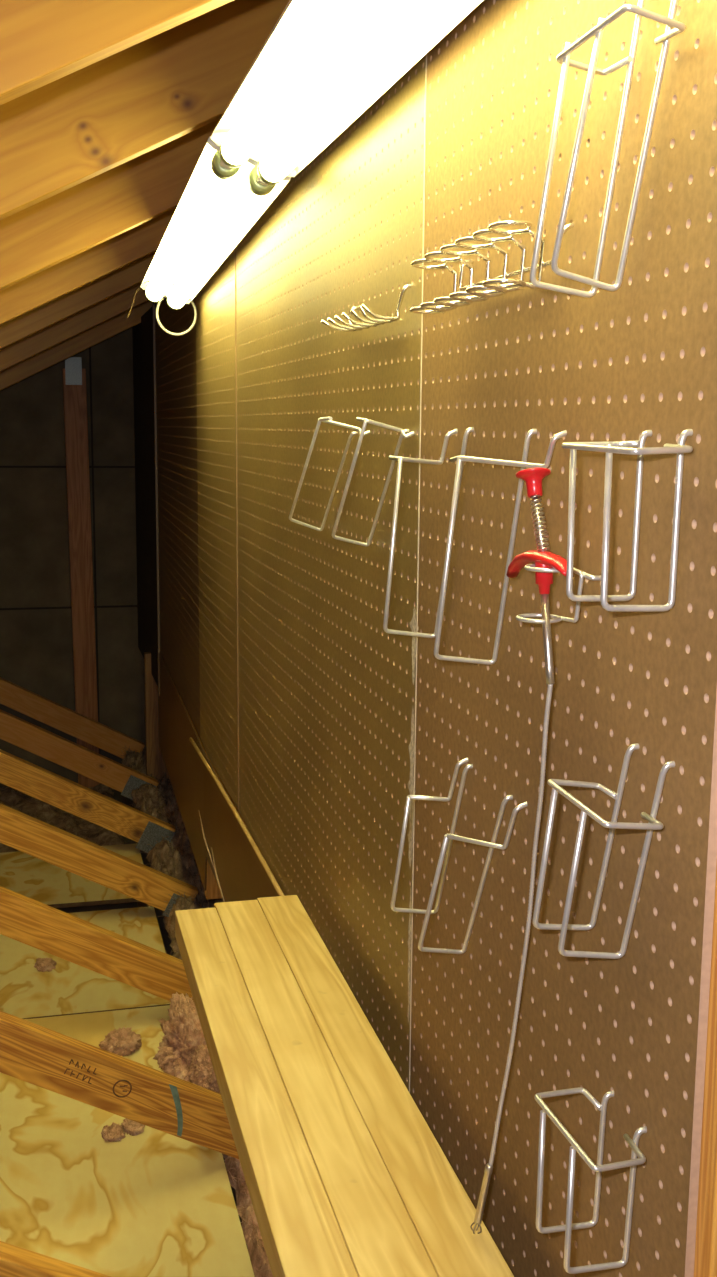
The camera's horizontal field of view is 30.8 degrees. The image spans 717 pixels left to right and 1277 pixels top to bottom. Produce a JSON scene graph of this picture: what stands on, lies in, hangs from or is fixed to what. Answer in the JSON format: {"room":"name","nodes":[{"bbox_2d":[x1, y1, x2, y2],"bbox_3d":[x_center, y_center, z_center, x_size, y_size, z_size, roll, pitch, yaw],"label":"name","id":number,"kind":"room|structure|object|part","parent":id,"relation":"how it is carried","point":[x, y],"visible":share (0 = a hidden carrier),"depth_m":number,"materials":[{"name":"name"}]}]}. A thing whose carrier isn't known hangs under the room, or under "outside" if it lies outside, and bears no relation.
{"room":"attic","nodes":[
{"label":"attic","id":0,"kind":"room"},
{"bbox_2d":[0,327,145,789],"bbox_3d":[-2.326,-0.399,5.007,3.251,2.184,0.030,-2,10,-14],"label":"wall","id":1,"kind":"structure","parent":0,"point":[36,635],"depth_m":5.29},
{"bbox_2d":[56,790,247,1248],"bbox_3d":[-1.593,1.170,2.257,3.251,0.015,6.248,-2,10,-14],"label":"floor","id":2,"kind":"structure","parent":0,"point":[117,796],"depth_m":4.15,"materials":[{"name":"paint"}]},
{"bbox_2d":[0,783,123,852],"bbox_3d":[-1.404,0.693,4.705,1.130,0.116,1.042,-2,10,-14],"label":"insulation","id":3,"kind":"object","parent":2,"relation":"on","point":[10,797],"visible":0.3,"depth_m":4.87},
{"bbox_2d":[62,357,99,787],"bbox_3d":[-1.120,-0.227,5.269,0.109,1.783,0.042,-2,10,-14],"label":"upright post","id":4,"kind":"object","parent":2,"relation":"on","point":[74,376],"visible":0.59,"depth_m":5.23,"materials":[{"name":"brown wood"}]},
{"bbox_3d":[-1.120,-1.051,5.113,0.064,0.107,0.004,-2,10,-14],"label":"nail plate","id":5,"kind":"part","parent":4,"relation":"part of","materials":[{"name":"grey metal"}]},
{"bbox_2d":[137,902,165,951],"bbox_3d":[-0.274,1.065,2.495,0.018,0.140,3.556,-2,10,-14],"label":"bottom chord","id":6,"kind":"object","parent":2,"relation":"on","point":[140,904],"visible":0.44,"depth_m":3.91,"materials":[{"name":"brown wood"}]},
{"bbox_2d":[0,843,143,907],"bbox_3d":[-1.262,0.745,3.929,1.219,0.013,0.508,-2,10,-14],"label":"plywood sheet","id":7,"kind":"object","parent":6,"relation":"on","point":[22,873],"visible":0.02,"depth_m":3.94,"materials":[{"name":"beige wood"}]},
{"bbox_2d":[0,749,175,852],"bbox_3d":[-1.369,0.279,3.975,1.602,0.923,0.043,-2,10,-14],"label":"board","id":8,"kind":"object","parent":7,"relation":"on","point":[19,774],"visible":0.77,"depth_m":4.12,"materials":[{"name":"brown wood"}]},
{"bbox_3d":[-0.655,0.651,4.198,0.095,0.096,0.005,27,2,-17],"label":"nail plate","id":9,"kind":"part","parent":8,"relation":"part of","materials":[{"name":"grey metal"}]},
{"bbox_2d":[0,906,170,1018],"bbox_3d":[-1.103,0.849,3.296,1.219,0.013,0.657,-2,10,-14],"label":"plywood sheet","id":10,"kind":"object","parent":6,"relation":"on","point":[26,992],"visible":0.4,"depth_m":3.24,"materials":[{"name":"beige wood"}]},
{"bbox_2d":[34,958,56,971],"bbox_3d":[-0.802,0.832,3.332,0.059,0.017,0.082,-2,10,-14],"label":"tuft","id":11,"kind":"object","parent":10,"relation":"on","point":[42,964],"visible":1,"depth_m":3.32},
{"bbox_2d":[0,803,205,916],"bbox_3d":[-1.207,0.381,3.420,1.642,0.943,0.043,-2,10,-14],"label":"board","id":12,"kind":"object","parent":10,"relation":"on","point":[20,831],"visible":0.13,"depth_m":3.56,"materials":[{"name":"brown wood"}]},
{"bbox_3d":[-0.478,0.768,3.649,0.124,0.069,0.005,27,2,-17],"label":"nail plate","id":13,"kind":"part","parent":12,"relation":"part of","materials":[{"name":"grey metal"}]},
{"bbox_2d":[0,1005,254,1276],"bbox_3d":[-0.717,1.095,1.807,1.219,0.013,2.446,-2,10,-14],"label":"plywood sheet","id":14,"kind":"object","parent":6,"relation":"on","point":[153,1202],"visible":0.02,"depth_m":2.37,"materials":[{"name":"beige wood"}]},
{"bbox_2d":[0,1241,110,1276],"bbox_3d":[-0.754,0.669,1.554,1.602,0.905,0.038,-2,10,-14],"label":"board","id":15,"kind":"object","parent":14,"relation":"on","point":[15,1261],"visible":1,"depth_m":1.66,"materials":[{"name":"brown wood"}]},
{"bbox_2d":[0,886,192,1001],"bbox_3d":[-1.071,0.464,2.802,1.602,0.905,0.038,-2,10,-14],"label":"board","id":16,"kind":"object","parent":14,"relation":"on","point":[26,920],"visible":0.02,"depth_m":2.94,"materials":[{"name":"brown wood"}]},
{"bbox_2d":[101,1122,125,1141],"bbox_3d":[-0.481,0.964,2.548,0.048,0.015,0.072,-2,10,-14],"label":"tuft","id":17,"kind":"object","parent":14,"relation":"on","point":[114,1132],"visible":1,"depth_m":2.54,"materials":[{"name":"brown"}]},
{"bbox_2d":[0,1011,238,1158],"bbox_3d":[-0.917,0.564,2.195,1.602,0.905,0.040,-2,10,-14],"label":"board","id":18,"kind":"object","parent":14,"relation":"on","point":[30,1052],"visible":0.96,"depth_m":2.34,"materials":[{"name":"brown wood"}]},
{"bbox_2d":[188,1043,219,1093],"bbox_3d":[-0.282,0.827,2.537,0.098,0.073,0.171,-1,9,-7],"label":"tuft","id":19,"kind":"object","parent":18,"relation":"on","point":[202,1073],"visible":0.44,"depth_m":2.51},
{"bbox_2d":[98,1027,141,1055],"bbox_3d":[-0.530,0.888,2.896,0.098,0.044,0.118,-2,10,-14],"label":"tuft","id":20,"kind":"object","parent":14,"relation":"on","point":[121,1042],"visible":0.96,"depth_m":2.87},
{"bbox_2d":[121,1118,144,1135],"bbox_3d":[-0.444,0.961,2.573,0.050,0.016,0.075,-2,10,-14],"label":"tuft","id":21,"kind":"object","parent":14,"relation":"on","point":[133,1128],"visible":0.73,"depth_m":2.56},
{"bbox_2d":[121,746,223,959],"bbox_3d":[-0.626,0.638,4.327,0.252,0.190,2.241,-2,10,-14],"label":"insulation","id":22,"kind":"object","parent":2,"relation":"on","point":[176,859],"visible":0.41,"depth_m":4.10},
{"bbox_2d":[0,677,144,758],"bbox_3d":[-1.649,0.088,5.077,1.602,0.905,0.038,-2,10,-14],"label":"board","id":23,"kind":"object","parent":22,"relation":"on","point":[20,699],"visible":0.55,"depth_m":5.22,"materials":[{"name":"brown wood"}]},
{"bbox_2d":[0,709,158,799],"bbox_3d":[-1.508,0.183,4.521,1.602,0.911,0.043,-2,10,-14],"label":"board","id":24,"kind":"object","parent":22,"relation":"on","point":[21,733],"visible":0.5,"depth_m":4.67,"materials":[{"name":"brown wood"}]},
{"bbox_3d":[-0.801,0.554,4.742,0.104,0.081,0.005,27,2,-17],"label":"nail plate","id":25,"kind":"part","parent":24,"relation":"part of","materials":[{"name":"grey metal"}]},
{"bbox_2d":[131,783,161,808],"bbox_3d":[-0.749,0.550,4.616,0.114,0.074,0.213,-2,10,-14],"label":"tuft","id":26,"kind":"object","parent":22,"relation":"on","point":[146,787],"visible":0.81,"depth_m":4.57,"materials":[{"name":"brown fabric"}]},
{"bbox_2d":[144,652,168,778],"bbox_3d":[-0.756,0.291,4.892,0.089,0.483,0.038,-2,10,-14],"label":"stud","id":27,"kind":"object","parent":22,"relation":"on","point":[155,764],"visible":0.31,"depth_m":4.88,"materials":[{"name":"brown wood"}]},
{"bbox_2d":[222,1153,272,1276],"bbox_3d":[-0.160,1.009,2.493,0.253,0.132,1.548,-2,10,-14],"label":"insulation","id":28,"kind":"object","parent":2,"relation":"on","point":[260,1264],"visible":0.04,"depth_m":2.33},
{"bbox_2d":[153,992,205,1082],"bbox_3d":[-0.339,0.824,2.702,0.182,0.159,0.270,-2,10,-14],"label":"tuft","id":29,"kind":"object","parent":28,"relation":"on","point":[183,1032],"visible":0.48,"depth_m":2.65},
{"bbox_2d":[155,296,199,737],"bbox_3d":[-0.523,-0.447,3.713,0.006,1.204,1.280,-2,9,-13],"label":"wall","id":30,"kind":"structure","parent":0,"point":[176,379],"depth_m":3.59,"materials":[{"name":"brown wood"}]},
{"bbox_2d":[152,303,159,695],"bbox_3d":[-0.671,-0.474,4.345,0.013,1.356,0.009,-2,10,-14],"label":"trim","id":31,"kind":"structure","parent":30,"relation":"attached to","point":[153,304],"depth_m":4.33,"materials":[{"name":"brown wood"}]},
{"bbox_2d":[157,648,277,901],"bbox_3d":[-0.147,0.578,2.261,0.025,0.344,4.724,-2,10,-14],"label":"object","id":32,"kind":"structure","parent":30,"relation":"attached to","point":[241,875],"depth_m":3.14,"materials":[{"name":"brown wood"}]},
{"bbox_2d":[203,746,240,898],"bbox_3d":[-0.332,0.448,3.189,0.089,0.381,0.038,-2,10,-14],"label":"stud","id":33,"kind":"object","parent":30,"relation":"attached to","point":[212,891],"visible":0.21,"depth_m":3.19,"materials":[{"name":"brown wood"}]},
{"bbox_2d":[189,737,283,895],"bbox_3d":[-0.250,0.353,2.609,0.008,0.040,1.448,-2,10,-14],"label":"lath","id":34,"kind":"object","parent":30,"relation":"attached to","point":[241,823],"visible":0.81,"depth_m":2.49,"materials":[{"name":"brown wood"}]},
{"bbox_2d":[132,0,716,1276],"bbox_3d":[-0.349,-0.260,3.046,0.041,1.356,4.733,-2,10,-14],"label":"wall","id":35,"kind":"structure","parent":0,"point":[635,358],"depth_m":1.13,"materials":[{"name":"brown wood"}]},
{"bbox_2d":[199,812,224,901],"bbox_3d":[-0.337,0.497,2.969,0.005,0.083,0.458,-2,10,-14],"label":"torn edge","id":36,"kind":"object","parent":35,"relation":"attached to","point":[214,866],"visible":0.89,"depth_m":2.95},
{"bbox_2d":[234,247,238,810],"bbox_3d":[-0.233,-0.249,2.514,0.007,1.204,0.008,-2,10,-14],"label":"trim","id":37,"kind":"structure","parent":35,"relation":"attached to","point":[235,247],"depth_m":2.52,"materials":[{"name":"brown wood"}]},
{"bbox_2d":[289,417,369,530],"bbox_3d":[-0.035,-0.199,1.623,0.062,0.151,0.254,-2,10,-14],"label":"hanger","id":38,"kind":"object","parent":35,"relation":"attached to","point":[324,419],"visible":0.87,"depth_m":1.63,"materials":[{"name":"metal"}]},
{"bbox_3d":[-0.011,-0.247,1.518,0.062,0.022,0.058,-2,10,-14],"label":"arm","id":39,"kind":"part","parent":38,"relation":"part of","materials":[{"name":"metal"}]},
{"bbox_2d":[321,284,410,331],"bbox_3d":[0.004,-0.364,1.448,0.058,0.037,0.233,-2,10,-14],"label":"rack","id":40,"kind":"object","parent":35,"relation":"attached to","point":[381,320],"visible":1,"depth_m":1.40,"materials":[{"name":"metal"}]},
{"bbox_2d":[332,417,413,546],"bbox_3d":[0.016,-0.167,1.425,0.060,0.148,0.161,-2,10,-14],"label":"hanger","id":41,"kind":"object","parent":35,"relation":"attached to","point":[365,421],"visible":0.94,"depth_m":1.41,"materials":[{"name":"metal"}]},
{"bbox_3d":[0.031,-0.220,1.357,0.060,0.022,0.038,-2,10,-14],"label":"arm","id":42,"kind":"part","parent":41,"relation":"part of","materials":[{"name":"metal"}]},
{"bbox_2d":[408,889,410,1021],"bbox_3d":[0.056,0.346,1.421,0.001,0.163,0.015,-2,10,-14],"label":"pegboard seam","id":43,"kind":"object","parent":35,"relation":"attached to","point":[409,926],"visible":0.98,"depth_m":1.42,"materials":[{"name":"brown wood"}]},
{"bbox_2d":[408,708,415,867],"bbox_3d":[0.057,0.160,1.393,0.001,0.183,0.031,-2,10,-14],"label":"smear","id":44,"kind":"object","parent":35,"relation":"attached to","point":[411,745],"visible":0.95,"depth_m":1.39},
{"bbox_2d":[410,607,418,684],"bbox_3d":[0.058,0.008,1.369,0.001,0.084,0.033,-2,10,-14],"label":"smear","id":45,"kind":"object","parent":35,"relation":"attached to","point":[413,621],"visible":0.94,"depth_m":1.37,"materials":[{"name":"beige paint"}]},
{"bbox_2d":[409,53,426,1092],"bbox_3d":[0.064,-0.057,1.348,0.006,1.204,0.002,-2,10,-14],"label":"trim","id":46,"kind":"structure","parent":35,"relation":"attached to","point":[426,53],"depth_m":1.34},
{"bbox_2d":[383,427,473,637],"bbox_3d":[0.067,-0.094,1.214,0.068,0.204,0.083,-2,10,-14],"label":"hanger","id":47,"kind":"object","parent":35,"relation":"attached to","point":[399,459],"visible":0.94,"depth_m":1.22,"materials":[{"name":"metal"}]},
{"bbox_3d":[0.065,-0.178,1.208,0.068,0.034,0.035,-2,10,-14],"label":"arm","id":48,"kind":"part","parent":47,"relation":"part of","materials":[{"name":"metal"}]},
{"bbox_2d":[391,758,472,913],"bbox_3d":[0.071,0.194,1.243,0.062,0.178,0.085,-2,10,-14],"label":"hanger","id":49,"kind":"object","parent":35,"relation":"attached to","point":[456,770],"visible":0.97,"depth_m":1.24,"materials":[{"name":"metal"}]},
{"bbox_3d":[0.077,0.133,1.218,0.060,0.048,0.027,-2,10,-14],"label":"arm","id":50,"kind":"part","parent":49,"relation":"part of","materials":[{"name":"metal"}]},
{"bbox_2d":[418,795,526,953],"bbox_3d":[0.099,0.215,1.137,0.062,0.184,0.134,-2,10,-14],"label":"hanger","id":51,"kind":"object","parent":35,"relation":"attached to","point":[492,844],"visible":0.98,"depth_m":1.13,"materials":[{"name":"metal"}]},
{"bbox_3d":[0.111,0.154,1.088,0.078,0.048,0.017,7,11,33],"label":"arm","id":52,"kind":"part","parent":51,"relation":"part of","materials":[{"name":"metal"}]},
{"bbox_2d":[410,220,573,313],"bbox_3d":[0.100,-0.297,1.056,0.065,0.048,0.251,-2,10,-14],"label":"rack","id":53,"kind":"object","parent":35,"relation":"attached to","point":[490,287],"visible":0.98,"depth_m":1.04,"materials":[{"name":"metal"}]},
{"bbox_3d":[0.065,-0.313,1.156,0.039,0.046,0.034,4,10,22],"label":"ring arm","id":54,"kind":"part","parent":53,"relation":"part of","materials":[{"name":"metal"}]},
{"bbox_3d":[0.074,-0.306,1.114,0.043,0.046,0.034,3,10,17],"label":"ring arm","id":55,"kind":"part","parent":53,"relation":"part of","materials":[{"name":"metal"}]},
{"bbox_3d":[0.084,-0.300,1.073,0.044,0.047,0.033,3,10,16],"label":"ring arm","id":56,"kind":"part","parent":53,"relation":"part of","materials":[{"name":"metal"}]},
{"bbox_3d":[0.094,-0.294,1.034,0.045,0.046,0.036,3,10,17],"label":"ring arm","id":57,"kind":"part","parent":53,"relation":"part of","materials":[{"name":"metal"}]},
{"bbox_3d":[0.104,-0.288,0.997,0.044,0.046,0.036,4,10,18],"label":"ring arm","id":58,"kind":"part","parent":53,"relation":"part of","materials":[{"name":"metal"}]},
{"bbox_3d":[0.113,-0.283,0.960,0.044,0.046,0.037,4,10,18],"label":"ring arm","id":59,"kind":"part","parent":53,"relation":"part of","materials":[{"name":"metal"}]},
{"bbox_2d":[434,429,566,664],"bbox_3d":[0.112,-0.066,1.034,0.068,0.200,0.129,-2,10,-14],"label":"hanger","id":60,"kind":"object","parent":35,"relation":"attached to","point":[524,464],"visible":0.97,"depth_m":1.05,"materials":[{"name":"metal"}]},
{"bbox_3d":[0.114,-0.146,1.000,0.115,0.030,0.016,8,12,39],"label":"arm","id":61,"kind":"part","parent":60,"relation":"part of","materials":[{"name":"metal"}]},
{"bbox_2d":[516,564,600,622],"bbox_3d":[0.140,-0.031,0.925,0.041,0.041,0.068,-8,13,-42],"label":"holder","id":62,"kind":"object","parent":35,"relation":"attached to","point":[530,567],"visible":0.75,"depth_m":0.92,"materials":[{"name":"metal"}]},
{"bbox_2d":[470,468,566,1233],"bbox_3d":[0.129,0.190,0.986,0.028,0.634,0.116,-3,10,-21],"label":"tool","id":63,"kind":"object","parent":62,"relation":"in","point":[533,477],"visible":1,"depth_m":0.94,"materials":[{"name":"red plastic"}]},
{"bbox_3d":[0.130,-0.081,0.938,0.004,0.047,0.025,-2,10,-14],"label":"plunger rod","id":64,"kind":"part","parent":63,"relation":"part of","materials":[{"name":"metal"}]},
{"bbox_2d":[534,1087,646,1273],"bbox_3d":[0.164,0.377,0.889,0.064,0.111,0.115,-2,10,-14],"label":"hanger","id":65,"kind":"object","parent":35,"relation":"attached to","point":[599,1168],"visible":1,"depth_m":0.89,"materials":[{"name":"metal"}]},
{"bbox_3d":[0.157,0.332,0.880,0.050,0.017,0.115,-2,10,-14],"label":"frame","id":66,"kind":"part","parent":65,"relation":"part of","materials":[{"name":"metal"}]},
{"bbox_2d":[533,743,674,958],"bbox_3d":[0.164,0.145,0.859,0.064,0.150,0.121,-2,10,-14],"label":"hanger","id":67,"kind":"object","parent":35,"relation":"attached to","point":[653,824],"visible":1,"depth_m":0.87,"materials":[{"name":"metal"}]},
{"bbox_3d":[0.160,0.107,0.843,0.050,0.015,0.105,-2,10,-14],"label":"frame","id":68,"kind":"part","parent":67,"relation":"part of","materials":[{"name":"metal"}]},
{"bbox_2d":[530,0,685,297],"bbox_3d":[0.162,-0.317,0.811,0.064,0.189,0.143,-2,10,-14],"label":"hanger","id":69,"kind":"object","parent":35,"relation":"attached to","point":[670,22],"visible":1,"depth_m":0.83,"materials":[{"name":"metal"}]},
{"bbox_3d":[0.158,-0.361,0.792,0.050,0.009,0.123,-2,10,-14],"label":"frame","id":70,"kind":"part","parent":69,"relation":"part of","materials":[{"name":"metal"}]},
{"bbox_2d":[562,429,692,611],"bbox_3d":[0.172,-0.072,0.799,0.064,0.112,0.106,-2,10,-14],"label":"hanger","id":71,"kind":"object","parent":35,"relation":"attached to","point":[610,447],"visible":1,"depth_m":0.80,"materials":[{"name":"metal"}]},
{"bbox_3d":[0.166,-0.116,0.790,0.050,0.007,0.106,-2,10,-14],"label":"frame","id":72,"kind":"part","parent":71,"relation":"part of","materials":[{"name":"metal"}]},
{"bbox_2d":[694,865,716,1276],"bbox_3d":[0.257,0.307,0.819,0.089,1.880,0.038,-2,10,-14],"label":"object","id":73,"kind":"object","parent":35,"relation":"attached to","point":[705,1263],"visible":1,"depth_m":0.80,"materials":[{"name":"brown wood"}]},
{"bbox_3d":[-1.555,-0.265,2.029,3.200,1.760,6.248,-2,10,-14],"label":"ceiling","id":74,"kind":"structure","parent":0,"visible":0},
{"bbox_2d":[0,282,147,371],"bbox_3d":[-2.121,-0.415,3.938,3.195,1.720,0.038,-2,10,-14],"label":"rafter","id":75,"kind":"object","parent":74,"relation":"attached to","point":[15,353],"visible":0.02,"depth_m":4.13,"materials":[{"name":"brown wood"}]},
{"bbox_2d":[0,301,151,390],"bbox_3d":[-2.282,-0.483,4.576,3.195,1.720,0.038,-2,10,-14],"label":"rafter","id":76,"kind":"object","parent":74,"relation":"attached to","point":[14,374],"visible":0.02,"depth_m":4.77,"materials":[{"name":"brown wood"}]},
{"bbox_2d":[0,252,155,349],"bbox_3d":[-1.967,-0.342,3.325,3.195,1.720,0.038,-2,10,-14],"label":"rafter","id":77,"kind":"object","parent":74,"relation":"attached to","point":[15,330],"visible":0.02,"depth_m":3.52,"materials":[{"name":"brown wood"}]},
{"bbox_2d":[0,208,175,325],"bbox_3d":[-1.818,-0.261,2.740,3.195,1.720,0.038,-2,10,-14],"label":"rafter","id":78,"kind":"object","parent":74,"relation":"attached to","point":[33,292],"visible":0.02,"depth_m":2.93,"materials":[{"name":"brown wood"}]},
{"bbox_3d":[-0.441,-0.845,2.931,0.002,0.081,0.098,-2,10,-14],"label":"wire","id":79,"kind":"object","parent":78,"relation":"hanging from","visible":0},
{"bbox_2d":[127,136,290,335],"bbox_3d":[-0.297,-0.691,2.351,0.156,0.204,1.210,-2,10,-14],"label":"light","id":80,"kind":"object","parent":79,"relation":"hanging from","point":[220,203],"depth_m":2.14,"materials":[{"name":"white glass"}]},
{"bbox_3d":[-0.501,-0.753,2.912,0.035,0.070,0.005,2,9,8],"label":"loose wire","id":81,"kind":"part","parent":80,"relation":"part of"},
{"bbox_3d":[-0.432,-0.777,2.909,0.110,0.054,0.002,-2,10,-14],"label":"plate","id":82,"kind":"part","parent":80,"relation":"part of","materials":[{"name":"white ceramic"}]},
{"bbox_3d":[-0.410,-0.735,2.929,0.093,0.104,0.013,-2,10,-14],"label":"power cord","id":83,"kind":"part","parent":80,"relation":"part of","materials":[{"name":"white plastic"}]},
{"bbox_3d":[-0.147,-0.655,1.764,0.116,0.060,0.002,-2,10,-14],"label":"plate","id":84,"kind":"part","parent":80,"relation":"part of","materials":[{"name":"white ceramic"}]},
{"bbox_2d":[0,119,219,290],"bbox_3d":[-1.670,-0.177,2.154,3.195,1.720,0.038,-2,10,-14],"label":"rafter","id":85,"kind":"object","parent":74,"relation":"attached to","point":[49,232],"visible":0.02,"depth_m":2.34,"materials":[{"name":"brown wood"}]},
{"bbox_2d":[0,0,233,104],"bbox_3d":[-1.363,-0.004,0.942,3.195,1.720,0.038,-2,10,-14],"label":"rafter","id":86,"kind":"object","parent":74,"relation":"attached to","point":[43,42],"visible":1,"depth_m":1.12,"materials":[{"name":"brown wood"}]},
{"bbox_3d":[-0.002,-0.610,1.199,0.003,0.066,0.002,-2,10,-14],"label":"wire","id":87,"kind":"object","parent":86,"relation":"hanging from","visible":0},
{"bbox_2d":[210,0,482,184],"bbox_3d":[-0.005,-0.551,1.158,0.145,0.094,1.225,-2,10,-14],"label":"light","id":88,"kind":"object","parent":87,"relation":"hanging from","point":[322,64],"visible":1,"depth_m":1.27,"materials":[{"name":"white glass"}]},
{"bbox_3d":[-0.141,-0.653,1.745,0.117,0.060,0.002,-2,10,-14],"label":"plate","id":89,"kind":"part","parent":88,"relation":"part of","materials":[{"name":"white ceramic"}]},
{"bbox_2d":[0,0,288,219],"bbox_3d":[-1.518,-0.105,1.552,3.195,1.720,0.038,-2,10,-14],"label":"rafter","id":90,"kind":"object","parent":74,"relation":"attached to","point":[68,131],"visible":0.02,"depth_m":1.74,"materials":[{"name":"brown wood"}]},
{"bbox_3d":[0.292,0.698,0.402,0.041,0.089,0.038,-2,10,-14],"label":"bracket","id":91,"kind":"object","parent":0,"visible":0},
{"bbox_3d":[0.093,0.595,1.024,0.038,0.089,1.626,-2,10,-14],"label":"bench ledger","id":92,"kind":"object","parent":91,"relation":"attached to","visible":0},
{"bbox_2d":[257,895,513,1276],"bbox_3d":[0.090,0.525,1.058,0.058,0.038,1.713,-2,10,-14],"label":"plank","id":93,"kind":"object","parent":92,"relation":"on","point":[440,1210],"visible":0.78,"depth_m":1.28,"materials":[{"name":"brown wood"}]},
{"bbox_2d":[214,900,438,1276],"bbox_3d":[0.033,0.528,1.040,0.062,0.038,1.707,-2,10,-14],"label":"plank","id":94,"kind":"object","parent":93,"relation":"attached to","point":[381,1238],"visible":0.77,"depth_m":1.28,"materials":[{"name":"brown wood"}]},
{"bbox_2d":[175,908,357,1276],"bbox_3d":[-0.024,0.531,1.017,0.057,0.038,1.689,-2,10,-14],"label":"plank","id":95,"kind":"object","parent":94,"relation":"attached to","point":[301,1234],"visible":1,"depth_m":1.28,"materials":[{"name":"brown wood"}]}
]}

